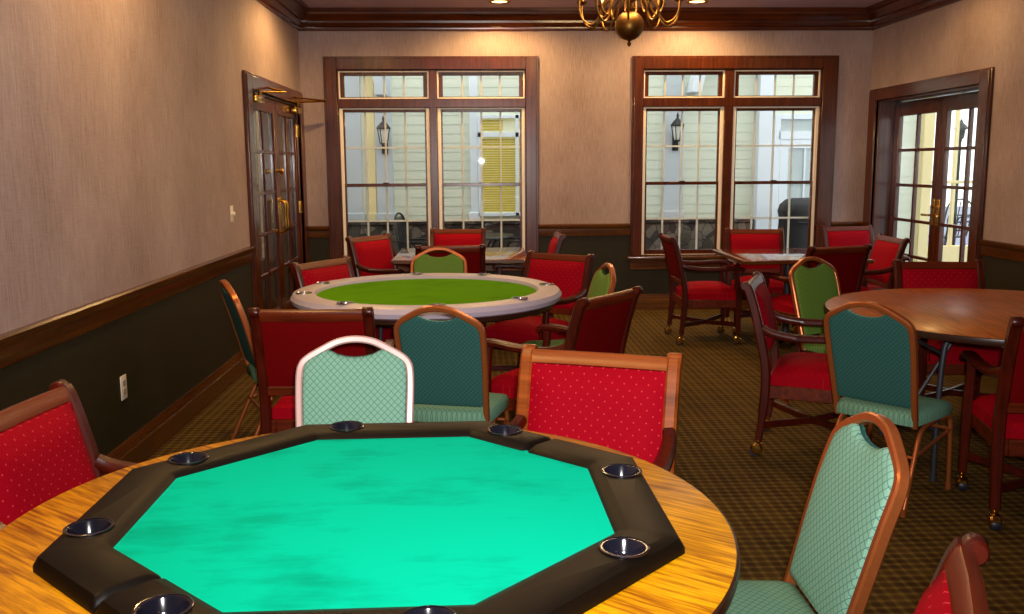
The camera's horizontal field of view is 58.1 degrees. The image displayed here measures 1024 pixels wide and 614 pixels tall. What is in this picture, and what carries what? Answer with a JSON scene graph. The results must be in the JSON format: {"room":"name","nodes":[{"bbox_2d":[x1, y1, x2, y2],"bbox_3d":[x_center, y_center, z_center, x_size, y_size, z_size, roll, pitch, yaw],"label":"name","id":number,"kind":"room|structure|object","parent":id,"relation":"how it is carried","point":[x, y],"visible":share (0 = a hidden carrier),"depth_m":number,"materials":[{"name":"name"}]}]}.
{"room":"games hall","nodes":[
{"label":"games hall","id":0,"kind":"room"},
{"bbox_2d":[0,0,302,455],"bbox_3d":[-1.967,-0.598,3.873,0.140,3.020,11.170,-1,9,-2],"label":"wall","id":1,"kind":"structure","parent":0,"point":[123,149],"depth_m":4.58,"materials":[{"name":"paint"}]},
{"bbox_2d":[120,374,127,400],"bbox_3d":[-1.903,0.394,4.526,0.009,0.120,0.072,-1,9,-2],"label":"power outlet","id":2,"kind":"object","parent":1,"relation":"attached to","point":[123,382],"visible":1,"depth_m":4.51,"materials":[{"name":"beige plastic"}]},
{"bbox_2d":[123,380,126,394],"bbox_3d":[-1.901,0.394,4.526,0.004,0.072,0.034,-1,9,-2],"label":"socket","id":3,"kind":"object","parent":2,"relation":"attached to","point":[124,381],"depth_m":4.53,"materials":[{"name":"beige plastic"}]},
{"bbox_2d":[0,246,254,368],"bbox_3d":[-1.832,0.256,2.760,0.036,0.121,8.700,-1,9,-2],"label":"trim","id":4,"kind":"structure","parent":1,"relation":"attached to","point":[16,345],"depth_m":4.26,"materials":[{"name":"brown wood"}]},
{"bbox_2d":[106,351,246,462],"bbox_3d":[-1.835,1.001,2.875,0.022,0.165,8.700,-1,9,-2],"label":"baseboard","id":5,"kind":"structure","parent":1,"relation":"attached to","point":[146,441],"depth_m":5.28,"materials":[{"name":"brown wood"}]},
{"bbox_2d":[230,205,235,221],"bbox_3d":[-1.973,-0.660,6.532,0.027,0.116,0.072,-1,9,-2],"label":"light switch","id":6,"kind":"object","parent":1,"relation":"attached to","point":[232,214],"visible":1,"depth_m":6.52,"materials":[{"name":"beige plastic"}]},
{"bbox_2d":[257,0,309,30],"bbox_3d":[-1.830,-1.961,3.587,0.145,0.200,11.010,-1,9,-2],"label":"trim","id":7,"kind":"structure","parent":1,"relation":"attached to","point":[293,12],"depth_m":8.33,"materials":[{"name":"brown wood"}]},
{"bbox_2d":[242,70,325,308],"bbox_3d":[-1.964,-0.845,8.138,0.435,2.205,2.250,-1,9,-2],"label":"door","id":8,"kind":"structure","parent":1,"relation":"in","point":[258,91],"depth_m":8.07,"materials":[{"name":"brown wood"}]},
{"bbox_2d":[254,110,289,297],"bbox_3d":[-3.389,-1.067,8.272,2.400,2.780,4.500,-1,9,-2],"label":"wall","id":9,"kind":"structure","parent":0,"point":[265,115],"depth_m":10.45,"materials":[{"name":"paint"}]},
{"bbox_2d":[146,298,1023,613],"bbox_3d":[-0.159,0.846,4.610,8.370,0.080,12.340,-1,9,-2],"label":"floor","id":10,"kind":"structure","parent":0,"point":[763,497],"depth_m":4.66,"materials":[{"name":"carpet"}]},
{"bbox_2d":[0,379,137,529],"bbox_3d":[-1.001,0.693,2.415,0.632,0.903,0.582,0,9,4],"label":"wooden armchair","id":11,"kind":"object","parent":10,"relation":"on","point":[48,447],"visible":0.31,"depth_m":2.40,"materials":[{"name":"brown wood"}]},
{"bbox_2d":[219,279,274,439],"bbox_3d":[-1.260,0.292,4.971,0.553,0.918,0.419,-5,10,-27],"label":"banquet chair","id":12,"kind":"object","parent":10,"relation":"on","point":[239,321],"visible":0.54,"depth_m":4.84,"materials":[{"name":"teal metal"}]},
{"bbox_2d":[247,307,394,434],"bbox_3d":[-0.855,0.402,4.292,0.582,0.903,0.632,0,9,0],"label":"wooden armchair","id":13,"kind":"object","parent":10,"relation":"on","point":[281,338],"visible":0.33,"depth_m":3.99,"materials":[{"name":"brown wood"}]},
{"bbox_2d":[289,255,395,350],"bbox_3d":[-0.981,0.156,5.885,0.632,0.903,0.582,5,10,29],"label":"wooden armchair","id":14,"kind":"object","parent":10,"relation":"on","point":[305,274],"visible":0.16,"depth_m":5.86,"materials":[{"name":"brown wood"}]},
{"bbox_2d":[295,335,413,426],"bbox_3d":[-0.531,0.591,3.011,0.419,0.918,0.553,-1,9,-2],"label":"banquet chair","id":15,"kind":"object","parent":10,"relation":"on","point":[331,387],"visible":0.42,"depth_m":3.15,"materials":[{"name":"fabric"}]},
{"bbox_2d":[0,430,739,613],"bbox_3d":[-0.295,0.825,1.955,1.490,0.775,1.490,6,11,36],"label":"round table","id":16,"kind":"object","parent":10,"relation":"on","point":[703,580],"visible":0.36,"depth_m":1.73,"materials":[{"name":"brown wood"}]},
{"bbox_2d":[33,421,684,613],"bbox_3d":[-0.285,0.415,1.943,1.216,0.038,1.216,-1,9,-2],"label":"poker table top","id":17,"kind":"object","parent":16,"relation":"on","point":[341,517],"visible":1,"depth_m":1.80,"materials":[{"name":"teal fabric"}]},
{"bbox_2d":[345,233,409,276],"bbox_3d":[-1.001,-0.157,7.913,0.632,0.903,0.582,5,10,33],"label":"wooden armchair","id":18,"kind":"object","parent":10,"relation":"on","point":[370,255],"visible":0.34,"depth_m":7.90,"materials":[{"name":"brown wood"}]},
{"bbox_2d":[290,272,561,349],"bbox_3d":[-0.496,0.270,5.512,1.584,0.787,1.584,-1,9,-2],"label":"table","id":19,"kind":"object","parent":10,"relation":"on","point":[485,297],"visible":0.77,"depth_m":5.27,"materials":[{"name":"green fabric"}]},
{"bbox_2d":[410,247,466,272],"bbox_3d":[-0.513,0.063,6.423,0.419,0.918,0.553,-1,9,-2],"label":"banquet chair","id":20,"kind":"object","parent":10,"relation":"on","point":[422,262],"visible":0.34,"depth_m":6.58,"materials":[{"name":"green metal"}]},
{"bbox_2d":[415,244,486,273],"bbox_3d":[-0.484,-0.070,7.330,0.582,0.903,0.632,-1,9,-4],"label":"wooden armchair","id":21,"kind":"object","parent":10,"relation":"on","point":[474,256],"visible":0.15,"depth_m":7.00,"materials":[{"name":"brown wood"}]},
{"bbox_2d":[393,305,509,423],"bbox_3d":[-0.260,0.406,4.194,0.419,0.918,0.553,2,9,12],"label":"banquet chair","id":22,"kind":"object","parent":10,"relation":"on","point":[449,358],"visible":0.64,"depth_m":3.98,"materials":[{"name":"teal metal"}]},
{"bbox_2d":[430,228,486,268],"bbox_3d":[-0.512,-0.264,8.584,0.582,0.903,0.632,0,9,0],"label":"wooden armchair","id":23,"kind":"object","parent":10,"relation":"on","point":[438,237],"visible":0.16,"depth_m":8.76,"materials":[{"name":"brown wood"}]},
{"bbox_2d":[391,247,526,263],"bbox_3d":[-0.422,-0.078,7.840,1.092,0.759,1.062,-1,9,-2],"label":"square table","id":24,"kind":"object","parent":10,"relation":"on","point":[500,254],"visible":0.37,"depth_m":7.57,"materials":[{"name":"brown wood"}]},
{"bbox_2d":[493,230,565,322],"bbox_3d":[0.141,-0.214,8.234,0.632,0.903,0.582,-1,9,-2],"label":"wooden armchair","id":25,"kind":"object","parent":10,"relation":"on","point":[555,245],"visible":0.16,"depth_m":7.94,"materials":[{"name":"brown wood"}]},
{"bbox_2d":[482,250,594,370],"bbox_3d":[0.163,0.108,6.152,0.582,0.903,0.632,6,11,36],"label":"wooden armchair","id":26,"kind":"object","parent":10,"relation":"on","point":[571,274],"visible":0.46,"depth_m":6.16,"materials":[{"name":"brown wood"}]},
{"bbox_2d":[487,286,642,411],"bbox_3d":[0.239,0.348,4.597,0.632,0.903,0.582,6,11,37],"label":"wooden armchair","id":27,"kind":"object","parent":10,"relation":"on","point":[602,323],"visible":0.37,"depth_m":4.44,"materials":[{"name":"brown wood"}]},
{"bbox_2d":[517,263,615,367],"bbox_3d":[0.321,0.201,5.498,0.553,0.918,0.419,-2,9,-10],"label":"banquet chair","id":28,"kind":"object","parent":10,"relation":"on","point":[601,283],"visible":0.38,"depth_m":5.50,"materials":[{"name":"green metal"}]},
{"bbox_2d":[510,344,682,474],"bbox_3d":[0.197,0.625,2.812,0.582,0.903,0.632,3,9,19],"label":"wooden armchair","id":29,"kind":"object","parent":10,"relation":"on","point":[625,403],"visible":0.32,"depth_m":2.94,"materials":[{"name":"brown wood"}]},
{"bbox_2d":[658,232,745,344],"bbox_3d":[1.603,-0.170,7.897,0.632,0.903,0.582,-1,9,-2],"label":"wooden armchair","id":30,"kind":"object","parent":10,"relation":"on","point":[692,294],"visible":1,"depth_m":7.70,"materials":[{"name":"brown wood"}]},
{"bbox_2d":[725,228,795,333],"bbox_3d":[2.235,-0.242,8.335,0.582,0.903,0.632,0,9,3],"label":"wooden armchair","id":31,"kind":"object","parent":10,"relation":"on","point":[735,238],"visible":0.44,"depth_m":8.49,"materials":[{"name":"brown wood"}]},
{"bbox_2d":[713,248,873,343],"bbox_3d":[2.267,-0.059,7.613,1.012,0.759,0.962,-1,9,-2],"label":"square table","id":32,"kind":"object","parent":10,"relation":"on","point":[787,257],"visible":0.57,"depth_m":7.54,"materials":[{"name":"brown wood"}]},
{"bbox_2d":[741,271,848,455],"bbox_3d":[1.548,0.299,4.866,0.632,0.903,0.582,3,9,21],"label":"wooden armchair","id":33,"kind":"object","parent":10,"relation":"on","point":[797,376],"visible":0.62,"depth_m":4.71,"materials":[{"name":"brown wood"}]},
{"bbox_2d":[783,256,849,418],"bbox_3d":[1.997,0.170,5.630,0.419,0.918,0.553,-5,10,-29],"label":"banquet chair","id":34,"kind":"object","parent":10,"relation":"on","point":[811,288],"visible":0.47,"depth_m":5.71,"materials":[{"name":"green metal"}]},
{"bbox_2d":[760,244,872,351],"bbox_3d":[2.307,-0.046,7.069,0.582,0.903,0.632,-3,9,-18],"label":"wooden armchair","id":35,"kind":"object","parent":10,"relation":"on","point":[849,262],"visible":0.27,"depth_m":6.83,"materials":[{"name":"brown wood"}]},
{"bbox_2d":[726,411,910,613],"bbox_3d":[0.603,0.707,2.215,0.553,0.918,0.419,0,9,-1],"label":"banquet chair","id":36,"kind":"object","parent":10,"relation":"on","point":[859,490],"visible":0.87,"depth_m":2.15,"materials":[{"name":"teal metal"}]},
{"bbox_2d":[820,225,909,289],"bbox_3d":[3.278,-0.298,8.657,0.582,0.903,0.632,-2,9,-12],"label":"wooden armchair","id":37,"kind":"object","parent":10,"relation":"on","point":[839,236],"visible":0.24,"depth_m":8.80,"materials":[{"name":"brown wood"}]},
{"bbox_2d":[861,233,909,291],"bbox_3d":[2.839,-0.137,7.631,0.632,0.903,0.582,-1,9,-2],"label":"wooden armchair","id":38,"kind":"object","parent":10,"relation":"on","point":[885,249],"visible":0.24,"depth_m":7.50,"materials":[{"name":"brown wood"}]},
{"bbox_2d":[824,300,952,517],"bbox_3d":[1.697,0.398,4.169,0.553,0.918,0.419,-9,12,-43],"label":"banquet chair","id":39,"kind":"object","parent":10,"relation":"on","point":[873,361],"visible":0.91,"depth_m":4.01,"materials":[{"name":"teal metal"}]},
{"bbox_2d":[824,288,1023,481],"bbox_3d":[2.470,0.395,4.673,1.716,0.762,1.716,0,9,4],"label":"round table","id":40,"kind":"object","parent":10,"relation":"on","point":[948,315],"visible":0.73,"depth_m":4.62,"materials":[{"name":"red wood"}]},
{"bbox_2d":[892,259,1002,398],"bbox_3d":[2.602,0.199,5.470,0.582,0.903,0.632,0,9,5],"label":"wooden armchair","id":41,"kind":"object","parent":10,"relation":"on","point":[971,275],"visible":0.3,"depth_m":5.61,"materials":[{"name":"brown wood"}]},
{"bbox_2d":[913,532,989,613],"bbox_3d":[0.381,0.834,1.454,0.632,0.903,0.582,4,10,24],"label":"wooden armchair","id":42,"kind":"object","parent":10,"relation":"on","point":[957,586],"visible":0.94,"depth_m":1.42,"materials":[{"name":"brown wood"}]},
{"bbox_2d":[955,316,1023,530],"bbox_3d":[2.267,0.446,3.890,0.582,0.903,0.632,2,9,12],"label":"wooden armchair","id":43,"kind":"object","parent":10,"relation":"on","point":[998,417],"visible":1,"depth_m":3.78,"materials":[{"name":"brown wood"}]},
{"bbox_2d":[298,31,872,293],"bbox_3d":[0.766,-1.470,9.408,5.710,3.020,0.160,-1,9,-2],"label":"wall","id":44,"kind":"structure","parent":0,"point":[585,77],"depth_m":9.24,"materials":[{"name":"paper"}]},
{"bbox_2d":[308,226,328,237],"bbox_3d":[-1.965,-0.758,9.323,0.230,0.121,0.036,-1,9,-2],"label":"trim","id":45,"kind":"structure","parent":44,"relation":"attached to","point":[314,231],"depth_m":9.32,"materials":[{"name":"brown wood"}]},
{"bbox_2d":[323,56,538,271],"bbox_3d":[-0.795,-1.425,9.317,2.183,2.137,0.225,-1,9,-2],"label":"window","id":46,"kind":"structure","parent":44,"relation":"in","point":[432,69],"depth_m":9.22,"materials":[{"name":"brown wood"}]},
{"bbox_2d":[539,223,630,235],"bbox_3d":[0.740,-0.788,9.413,0.937,0.121,0.036,-1,9,-2],"label":"trim","id":47,"kind":"structure","parent":44,"relation":"attached to","point":[606,228],"depth_m":9.41,"materials":[{"name":"brown wood"}]},
{"bbox_2d":[300,7,872,30],"bbox_3d":[0.763,-2.821,9.045,5.710,0.200,0.145,-1,9,-2],"label":"trim","id":48,"kind":"structure","parent":44,"relation":"attached to","point":[362,18],"depth_m":9.03,"materials":[{"name":"brown wood"}]},
{"bbox_2d":[635,294,748,309],"bbox_3d":[0.777,-0.046,9.536,5.710,0.165,0.022,-1,9,-2],"label":"baseboard","id":49,"kind":"structure","parent":44,"relation":"attached to","point":[645,301],"depth_m":9.55,"materials":[{"name":"brown wood"}]},
{"bbox_2d":[627,55,838,269],"bbox_3d":[2.241,-1.459,9.418,2.140,2.137,0.225,-1,9,-2],"label":"window","id":50,"kind":"structure","parent":44,"relation":"in","point":[824,69],"depth_m":9.34,"materials":[{"name":"brown wood"}]},
{"bbox_2d":[831,221,861,226],"bbox_3d":[3.457,-0.819,9.504,0.340,0.121,0.036,-1,9,-2],"label":"trim","id":51,"kind":"structure","parent":44,"relation":"attached to","point":[850,223],"depth_m":9.48,"materials":[{"name":"brown wood"}]},
{"bbox_2d":[302,0,882,7],"bbox_3d":[0.990,-2.142,3.668,6.070,0.100,11.310,-1,9,-2],"label":"ceiling","id":52,"kind":"structure","parent":0,"point":[311,3],"depth_m":8.75,"materials":[{"name":"paint"}]},
{"bbox_2d":[488,0,509,3],"bbox_3d":[-0.117,-2.834,8.569,0.204,0.014,0.204,-1,9,-2],"label":"recessed light","id":53,"kind":"object","parent":52,"relation":"in","point":[489,1],"visible":1,"depth_m":8.56,"materials":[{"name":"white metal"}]},
{"bbox_2d":[577,0,683,45],"bbox_3d":[0.845,-2.211,6.623,0.812,0.664,0.804,-1,9,-2],"label":"chandelier","id":54,"kind":"object","parent":52,"relation":"hanging from","point":[629,25],"visible":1,"depth_m":6.59,"materials":[{"name":"gold metal"}]},
{"bbox_2d":[686,0,707,3],"bbox_3d":[1.732,-2.854,8.631,0.204,0.014,0.204,-1,9,-2],"label":"recessed light","id":55,"kind":"object","parent":52,"relation":"in","point":[688,1],"visible":1,"depth_m":8.61,"materials":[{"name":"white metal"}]},
{"bbox_2d":[870,0,1023,290],"bbox_3d":[3.920,-0.663,4.070,0.220,3.020,11.170,-1,9,-2],"label":"wall","id":56,"kind":"structure","parent":0,"point":[962,36],"depth_m":7.11,"materials":[{"name":"paint"}]},
{"bbox_2d":[866,0,961,29],"bbox_3d":[3.732,-2.023,3.772,0.145,0.200,11.010,-1,9,-2],"label":"trim","id":57,"kind":"structure","parent":56,"relation":"attached to","point":[884,13],"depth_m":8.53,"materials":[{"name":"brown wood"}]},
{"bbox_2d":[863,67,994,261],"bbox_3d":[3.757,-0.916,8.341,0.254,2.215,2.245,-1,9,-2],"label":"door","id":58,"kind":"structure","parent":56,"relation":"in","point":[941,101],"depth_m":8.32,"materials":[{"name":"brown wood"}]},
{"bbox_2d":[978,239,1023,261],"bbox_3d":[3.838,0.192,2.958,0.036,0.121,8.720,-1,9,-2],"label":"trim","id":59,"kind":"structure","parent":56,"relation":"attached to","point":[1010,251],"depth_m":6.95,"materials":[{"name":"brown wood"}]},
{"label":"outside","id":60,"kind":"structure","parent":0,"visible":0},
{"bbox_2d":[928,206,970,244],"bbox_3d":[6.521,-0.643,14.304,30.000,0.060,36.000,-1,9,-2],"label":"floor","id":61,"kind":"structure","parent":60,"point":[957,242],"depth_m":23.52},
{"bbox_2d":[394,212,426,250],"bbox_3d":[-1.091,-0.637,11.057,0.554,0.994,0.530,1,9,8],"label":"patio chair","id":62,"kind":"object","parent":61,"relation":"on","point":[402,242],"visible":0.46,"depth_m":10.97,"materials":[{"name":"black metal"}]},
{"bbox_2d":[486,232,513,247],"bbox_3d":[-0.454,-0.497,11.044,0.960,0.729,0.960,-1,9,-2],"label":"patio table","id":63,"kind":"object","parent":61,"relation":"on","point":[490,236],"visible":0.21,"depth_m":10.84,"materials":[{"name":"black metal"}]},
{"bbox_2d":[499,237,519,246],"bbox_3d":[0.126,-0.658,11.147,0.554,0.994,0.530,-2,9,-12],"label":"patio chair","id":64,"kind":"object","parent":61,"relation":"on","point":[517,241],"visible":0.1,"depth_m":10.86,"materials":[{"name":"black metal"}]},
{"bbox_2d":[348,219,753,251],"bbox_3d":[-1.136,-0.696,11.931,8.540,0.840,0.140,-1,9,-2],"label":"stone wall","id":65,"kind":"structure","parent":61,"relation":"on","point":[706,227],"depth_m":11.90,"materials":[{"name":"grey stone"}]},
{"bbox_2d":[344,76,364,219],"bbox_3d":[-2.026,-2.299,11.698,0.260,2.410,0.050,-1,9,-2],"label":"pilaster","id":66,"kind":"object","parent":65,"relation":"on","point":[352,83],"visible":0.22,"depth_m":11.75,"materials":[{"name":"grey paint"}]},
{"bbox_2d":[365,76,376,219],"bbox_3d":[-1.794,-2.301,11.706,0.145,2.410,0.050,-1,9,-2],"label":"pilaster","id":67,"kind":"object","parent":65,"relation":"on","point":[370,117],"visible":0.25,"depth_m":11.76,"materials":[{"name":"beige paint"}]},
{"bbox_2d":[374,76,395,219],"bbox_3d":[-1.629,-2.302,11.701,0.255,2.410,0.070,-1,9,-2],"label":"pilaster","id":68,"kind":"object","parent":65,"relation":"on","point":[381,214],"visible":0.31,"depth_m":11.77,"materials":[{"name":"grey paint"}]},
{"bbox_2d":[377,116,389,153],"bbox_3d":[-1.611,-2.170,11.603,0.176,0.480,0.206,-1,9,-2],"label":"wall lantern","id":69,"kind":"object","parent":68,"relation":"attached to","point":[380,128],"visible":0.8,"depth_m":11.54,"materials":[{"name":"black metal"}]},
{"bbox_2d":[469,76,479,218],"bbox_3d":[-0.490,-2.315,11.744,0.145,2.410,0.060,-1,9,-2],"label":"pilaster","id":70,"kind":"object","parent":65,"relation":"on","point":[473,116],"visible":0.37,"depth_m":11.79,"materials":[{"name":"white paint"}]},
{"bbox_2d":[660,75,684,217],"bbox_3d":[2.077,-2.343,11.825,0.299,2.410,0.070,-1,9,-2],"label":"pilaster","id":71,"kind":"object","parent":65,"relation":"on","point":[673,82],"visible":0.37,"depth_m":11.88,"materials":[{"name":"grey paint"}]},
{"bbox_2d":[671,113,683,150],"bbox_3d":[2.096,-2.231,11.723,0.176,0.480,0.206,-1,9,-2],"label":"wall lantern","id":72,"kind":"object","parent":71,"relation":"attached to","point":[676,124],"visible":0.84,"depth_m":11.66,"materials":[{"name":"black metal"}]},
{"bbox_2d":[360,75,916,261],"bbox_3d":[-0.068,-1.893,11.912,10.700,3.300,0.128,-1,9,-2],"label":"wall","id":73,"kind":"structure","parent":61,"relation":"on","point":[415,121],"depth_m":11.87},
{"bbox_2d":[372,76,387,95],"bbox_3d":[-2.042,-3.108,11.435,0.950,0.950,0.320,-1,9,-2],"label":"arch","id":74,"kind":"object","parent":73,"relation":"attached to","point":[377,80],"visible":0.16,"depth_m":11.35,"materials":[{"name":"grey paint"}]},
{"bbox_2d":[478,115,519,215],"bbox_3d":[0.066,-1.812,11.841,1.000,1.280,0.058,-1,9,-2],"label":"window","id":75,"kind":"structure","parent":73,"relation":"in","point":[511,123],"depth_m":11.82,"materials":[{"name":"white paint"}]},
{"bbox_2d":[482,120,519,210],"bbox_3d":[0.065,-1.813,11.857,0.900,1.157,0.005,-1,9,-2],"label":"window blind","id":76,"kind":"object","parent":75,"relation":"attached to","point":[489,140],"visible":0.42,"depth_m":11.86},
{"bbox_2d":[686,75,705,93],"bbox_3d":[2.657,-3.104,11.600,0.848,0.805,0.320,-1,9,-2],"label":"arch","id":77,"kind":"object","parent":73,"relation":"attached to","point":[693,83],"visible":0.17,"depth_m":11.49,"materials":[{"name":"white paint"}]},
{"bbox_2d":[771,114,811,228],"bbox_3d":[3.916,-1.415,12.038,1.060,2.170,0.040,-1,9,-2],"label":"door","id":78,"kind":"structure","parent":73,"relation":"in","point":[802,128],"depth_m":11.95,"materials":[{"name":"white paint"}]},
{"bbox_2d":[781,119,811,198],"bbox_3d":[3.915,-1.507,12.043,0.900,1.850,0.002,-1,9,-2],"label":"window","id":79,"kind":"structure","parent":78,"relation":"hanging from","point":[802,128],"depth_m":11.96,"materials":[{"name":"grey paint"}]},
{"bbox_2d":[753,75,773,228],"bbox_3d":[3.245,-1.933,11.874,0.240,3.250,0.180,-1,9,-2],"label":"pilaster","id":80,"kind":"object","parent":61,"relation":"on","point":[765,85],"visible":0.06,"depth_m":11.82,"materials":[{"name":"white paint"}]},
{"bbox_2d":[777,198,808,247],"bbox_3d":[3.553,-0.744,11.143,0.696,1.140,0.540,-1,9,-2],"label":"covered grill","id":81,"kind":"object","parent":61,"relation":"on","point":[799,207],"visible":0.27,"depth_m":10.88,"materials":[{"name":"black fabric"}]},
{"bbox_2d":[913,113,935,261],"bbox_3d":[5.372,-1.957,11.985,0.200,3.260,0.200,-1,9,-2],"label":"porch column","id":82,"kind":"structure","parent":61,"relation":"on","point":[928,120],"depth_m":11.98,"materials":[{"name":"beige paint"}]},
{"bbox_2d":[927,110,971,261],"bbox_3d":[8.509,-1.998,12.124,6.140,3.260,0.110,-1,9,-2],"label":"porch column","id":83,"kind":"structure","parent":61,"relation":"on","point":[950,252],"depth_m":12.12,"materials":[{"name":"beige paint"}]},
{"bbox_2d":[928,198,970,244],"bbox_3d":[6.654,-1.160,14.139,0.554,0.994,0.530,-4,9,-22],"label":"patio chair","id":84,"kind":"object","parent":61,"relation":"on","point":[948,205],"visible":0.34,"depth_m":14.08,"materials":[{"name":"black metal"}]},
{"bbox_2d":[946,214,969,242],"bbox_3d":[7.610,-1.367,15.439,0.554,0.994,0.530,1,9,8],"label":"patio chair","id":85,"kind":"object","parent":61,"relation":"on","point":[968,215],"visible":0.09,"depth_m":15.32,"materials":[{"name":"black metal"}]},
{"bbox_2d":[952,119,967,244],"bbox_3d":[6.329,-1.585,13.139,0.185,2.160,0.185,3,9,20],"label":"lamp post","id":86,"kind":"object","parent":61,"relation":"on","point":[963,126],"visible":0.56,"depth_m":13.07,"materials":[{"name":"black metal"}]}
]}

